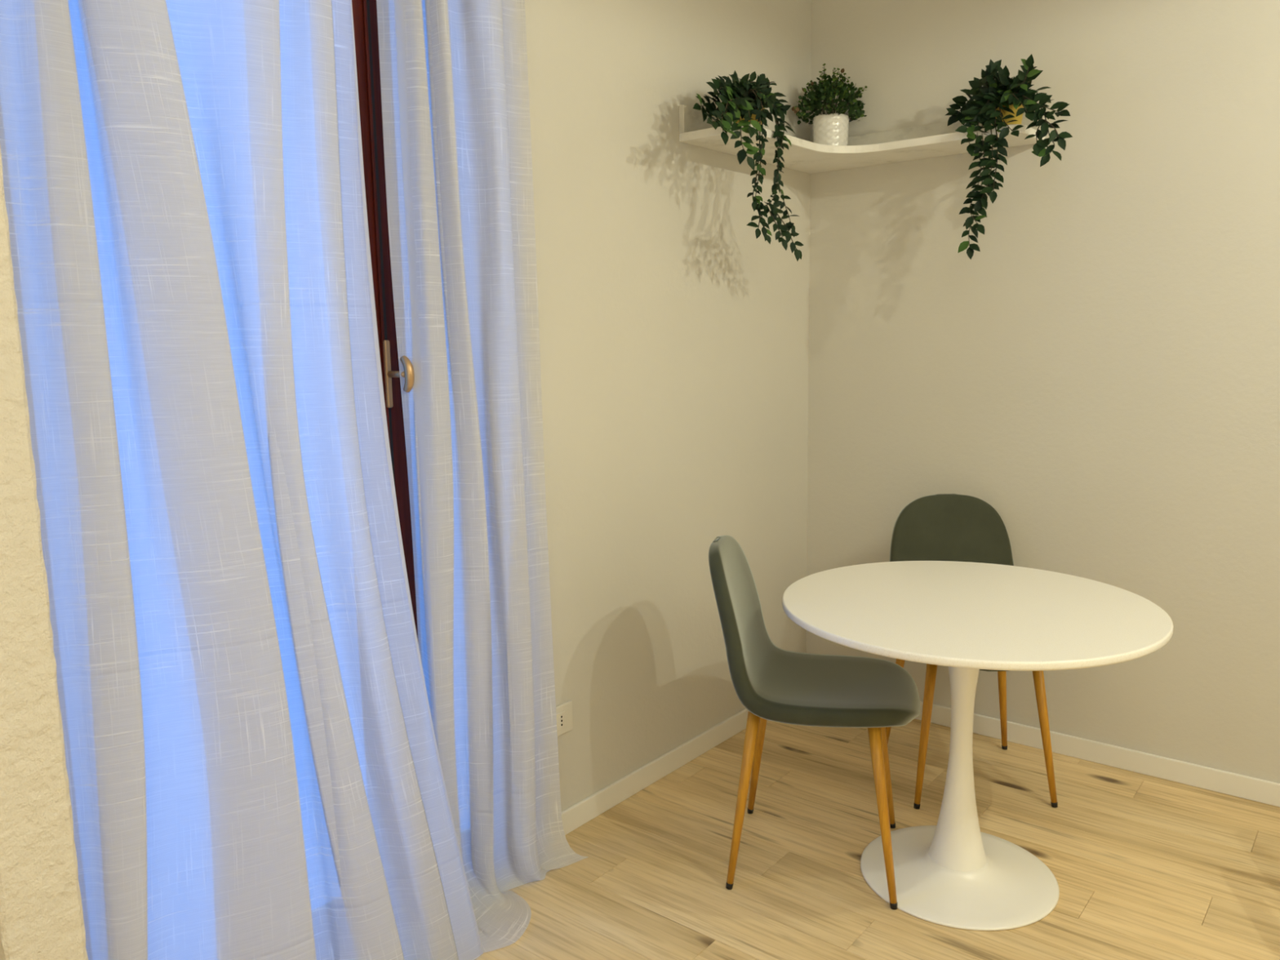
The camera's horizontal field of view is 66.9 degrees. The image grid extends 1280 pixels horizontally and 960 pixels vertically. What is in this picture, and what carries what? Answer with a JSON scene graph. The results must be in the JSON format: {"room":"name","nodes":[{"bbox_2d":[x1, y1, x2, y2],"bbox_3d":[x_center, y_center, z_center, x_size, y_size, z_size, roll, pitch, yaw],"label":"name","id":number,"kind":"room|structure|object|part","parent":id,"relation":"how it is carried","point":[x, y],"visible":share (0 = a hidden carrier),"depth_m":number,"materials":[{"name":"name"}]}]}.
{"room":"dining room","nodes":[
{"label":"dining room","id":0,"kind":"room"},
{"bbox_2d":[0,145,88,959],"bbox_3d":[-1.048,-0.120,1.496,0.201,2.700,0.119,6,11,38],"label":"wall","id":1,"kind":"structure","parent":0,"point":[42,913],"depth_m":1.51,"materials":[{"name":"paint"}]},
{"bbox_2d":[524,0,811,811],"bbox_3d":[-0.762,-0.228,2.203,0.250,2.700,4.600,6,11,38],"label":"wall","id":2,"kind":"structure","parent":0,"point":[674,337],"depth_m":3.01,"materials":[{"name":"paint"}]},
{"bbox_2d":[351,0,417,639],"bbox_3d":[-0.763,-0.114,2.117,0.274,2.500,1.240,6,11,38],"label":"window","id":3,"kind":"structure","parent":2,"relation":"in","point":[364,11],"depth_m":2.21,"materials":[{"name":"brown wood"}]},
{"bbox_3d":[-0.589,-0.128,2.259,0.006,2.420,0.008,6,11,38],"label":"moulding","id":4,"kind":"part","parent":3,"relation":"part of","materials":[{"name":"brown wood"}]},
{"bbox_3d":[-0.585,-0.245,2.245,0.012,0.156,0.016,6,11,38],"label":"handle plate","id":5,"kind":"part","parent":3,"relation":"part of","materials":[{"name":"gold metal"}]},
{"bbox_3d":[-0.557,-0.243,2.225,0.060,0.015,0.015,6,11,38],"label":"handle rod","id":6,"kind":"part","parent":3,"relation":"part of","materials":[{"name":"gold metal"}]},
{"bbox_2d":[555,700,573,736],"bbox_3d":[-0.236,0.690,2.765,0.014,0.088,0.124,6,11,38],"label":"wall socket","id":7,"kind":"object","parent":2,"relation":"attached to","point":[563,711],"visible":0.51,"depth_m":2.78,"materials":[{"name":"beige plastic"}]},
{"bbox_2d":[561,708,748,835],"bbox_3d":[0.190,0.919,3.329,0.012,0.072,1.555,6,11,38],"label":"baseboard","id":8,"kind":"structure","parent":2,"relation":"attached to","point":[584,811],"depth_m":3.12,"materials":[{"name":"white wood"}]},
{"bbox_3d":[-0.639,-1.485,1.901,0.121,0.060,1.300,6,11,38],"label":"curtain rod","id":9,"kind":"object","parent":2,"relation":"attached to","visible":0},
{"bbox_2d":[0,0,483,959],"bbox_3d":[-0.718,-0.123,1.811,0.166,2.596,0.868,7,12,44],"label":"curtain","id":10,"kind":"object","parent":9,"relation":"hanging from","point":[254,767],"visible":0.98,"depth_m":1.77,"materials":[{"name":"fabric"}]},
{"bbox_2d":[376,0,586,952],"bbox_3d":[-0.318,-0.205,2.323,0.240,2.594,0.483,6,11,38],"label":"curtain","id":11,"kind":"object","parent":9,"relation":"hanging from","point":[455,86],"visible":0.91,"depth_m":2.33,"materials":[{"name":"fabric"}]},
{"bbox_2d":[474,718,1279,959],"bbox_3d":[0.639,1.294,1.175,3.950,0.060,4.400,6,11,38],"label":"floor","id":12,"kind":"structure","parent":0,"point":[1144,867],"depth_m":2.64,"materials":[{"name":"beige wood"}]},
{"bbox_2d":[708,535,919,909],"bbox_3d":[0.473,0.605,2.629,0.551,0.891,0.445,1,9,14],"label":"dining chair","id":13,"kind":"object","parent":12,"relation":"on","point":[774,683],"visible":1,"depth_m":2.52,"materials":[{"name":"grey fabric"}]},
{"bbox_3d":[0.268,0.830,2.531,0.103,0.459,0.033,-5,9,-23],"label":"leg","id":14,"kind":"part","parent":13,"relation":"part of","materials":[{"name":"brown wood"}]},
{"bbox_3d":[0.353,0.779,2.869,0.033,0.459,0.103,-8,11,-38],"label":"leg","id":15,"kind":"part","parent":13,"relation":"part of","materials":[{"name":"brown wood"}]},
{"bbox_3d":[0.611,0.837,2.444,0.083,0.459,0.078,1,9,14],"label":"leg","id":16,"kind":"part","parent":13,"relation":"part of","materials":[{"name":"brown wood"}]},
{"bbox_3d":[0.699,0.786,2.783,0.103,0.459,0.033,-5,9,-23],"label":"leg","id":17,"kind":"part","parent":13,"relation":"part of","materials":[{"name":"brown wood"}]},
{"bbox_2d":[885,493,1057,808],"bbox_3d":[1.047,0.526,3.100,0.445,0.891,0.551,-1,8,1],"label":"dining chair","id":18,"kind":"object","parent":12,"relation":"on","point":[955,527],"visible":0.44,"depth_m":3.25,"materials":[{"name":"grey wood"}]},
{"bbox_3d":[0.875,0.707,3.301,0.033,0.459,0.103,-7,10,-36],"label":"leg","id":19,"kind":"part","parent":18,"relation":"part of","materials":[{"name":"brown wood"}]},
{"bbox_3d":[0.872,0.758,2.948,0.033,0.459,0.103,6,11,38],"label":"leg","id":20,"kind":"part","parent":18,"relation":"part of","materials":[{"name":"brown wood"}]},
{"bbox_3d":[1.228,0.702,3.297,0.033,0.459,0.103,6,11,38],"label":"leg","id":21,"kind":"part","parent":18,"relation":"part of","materials":[{"name":"brown wood"}]},
{"bbox_3d":[1.225,0.753,2.944,0.033,0.459,0.103,-7,10,-36],"label":"leg","id":22,"kind":"part","parent":18,"relation":"part of","materials":[{"name":"brown wood"}]},
{"bbox_2d":[782,560,1173,930],"bbox_3d":[0.840,0.683,2.533,0.931,0.750,0.931,6,11,38],"label":"pedestal table","id":23,"kind":"object","parent":12,"relation":"on","point":[967,618],"visible":0.99,"depth_m":2.47,"materials":[{"name":"white plastic"}]},
{"bbox_2d":[805,0,1279,783],"bbox_3d":[2.155,-0.344,2.667,3.700,2.700,0.200,6,11,38],"label":"wall","id":24,"kind":"structure","parent":0,"point":[1103,374],"depth_m":3.11,"materials":[{"name":"paint"}]},
{"bbox_2d":[679,104,1046,173],"bbox_3d":[0.711,-1.120,3.051,0.850,0.108,0.828,6,11,38],"label":"corner shelf","id":25,"kind":"object","parent":24,"relation":"attached to","point":[936,140],"visible":0.65,"depth_m":3.21,"materials":[{"name":"wood"}]},
{"bbox_2d":[693,70,803,261],"bbox_3d":[0.288,-0.962,2.917,0.241,0.586,0.574,6,11,38],"label":"trailing plant","id":26,"kind":"object","parent":25,"relation":"hanging from","point":[744,100],"visible":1,"depth_m":2.90,"materials":[{"name":"green plant"}]},
{"bbox_3d":[0.341,-1.132,3.069,0.108,0.088,0.108,6,11,38],"label":"pot","id":27,"kind":"part","parent":26,"relation":"part of","materials":[{"name":"brown"}]},
{"bbox_2d":[791,63,866,145],"bbox_3d":[0.682,-1.304,3.429,0.269,0.313,0.259,6,11,38],"label":"potted plant","id":28,"kind":"object","parent":25,"relation":"on","point":[831,128],"visible":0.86,"depth_m":3.39,"materials":[{"name":"green plant"}]},
{"bbox_3d":[0.678,-1.217,3.444,0.127,0.137,0.127,6,11,38],"label":"pot","id":29,"kind":"part","parent":28,"relation":"part of","materials":[{"name":"white ceramic"}]},
{"bbox_2d":[944,53,1072,259],"bbox_3d":[1.145,-0.993,3.023,0.438,0.601,0.255,6,11,38],"label":"trailing plant","id":30,"kind":"object","parent":25,"relation":"hanging from","point":[1002,100],"visible":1,"depth_m":2.97,"materials":[{"name":"green plant"}]},
{"bbox_3d":[1.163,-1.146,3.073,0.108,0.088,0.108,6,11,38],"label":"pot","id":31,"kind":"part","parent":30,"relation":"part of","materials":[{"name":"yellow ceramic"}]},
{"bbox_2d":[915,701,1279,807],"bbox_3d":[2.115,0.969,2.772,3.688,0.072,0.012,6,11,38],"label":"baseboard","id":32,"kind":"structure","parent":24,"relation":"attached to","point":[1246,787],"depth_m":3.17,"materials":[{"name":"white wood"}]}
]}

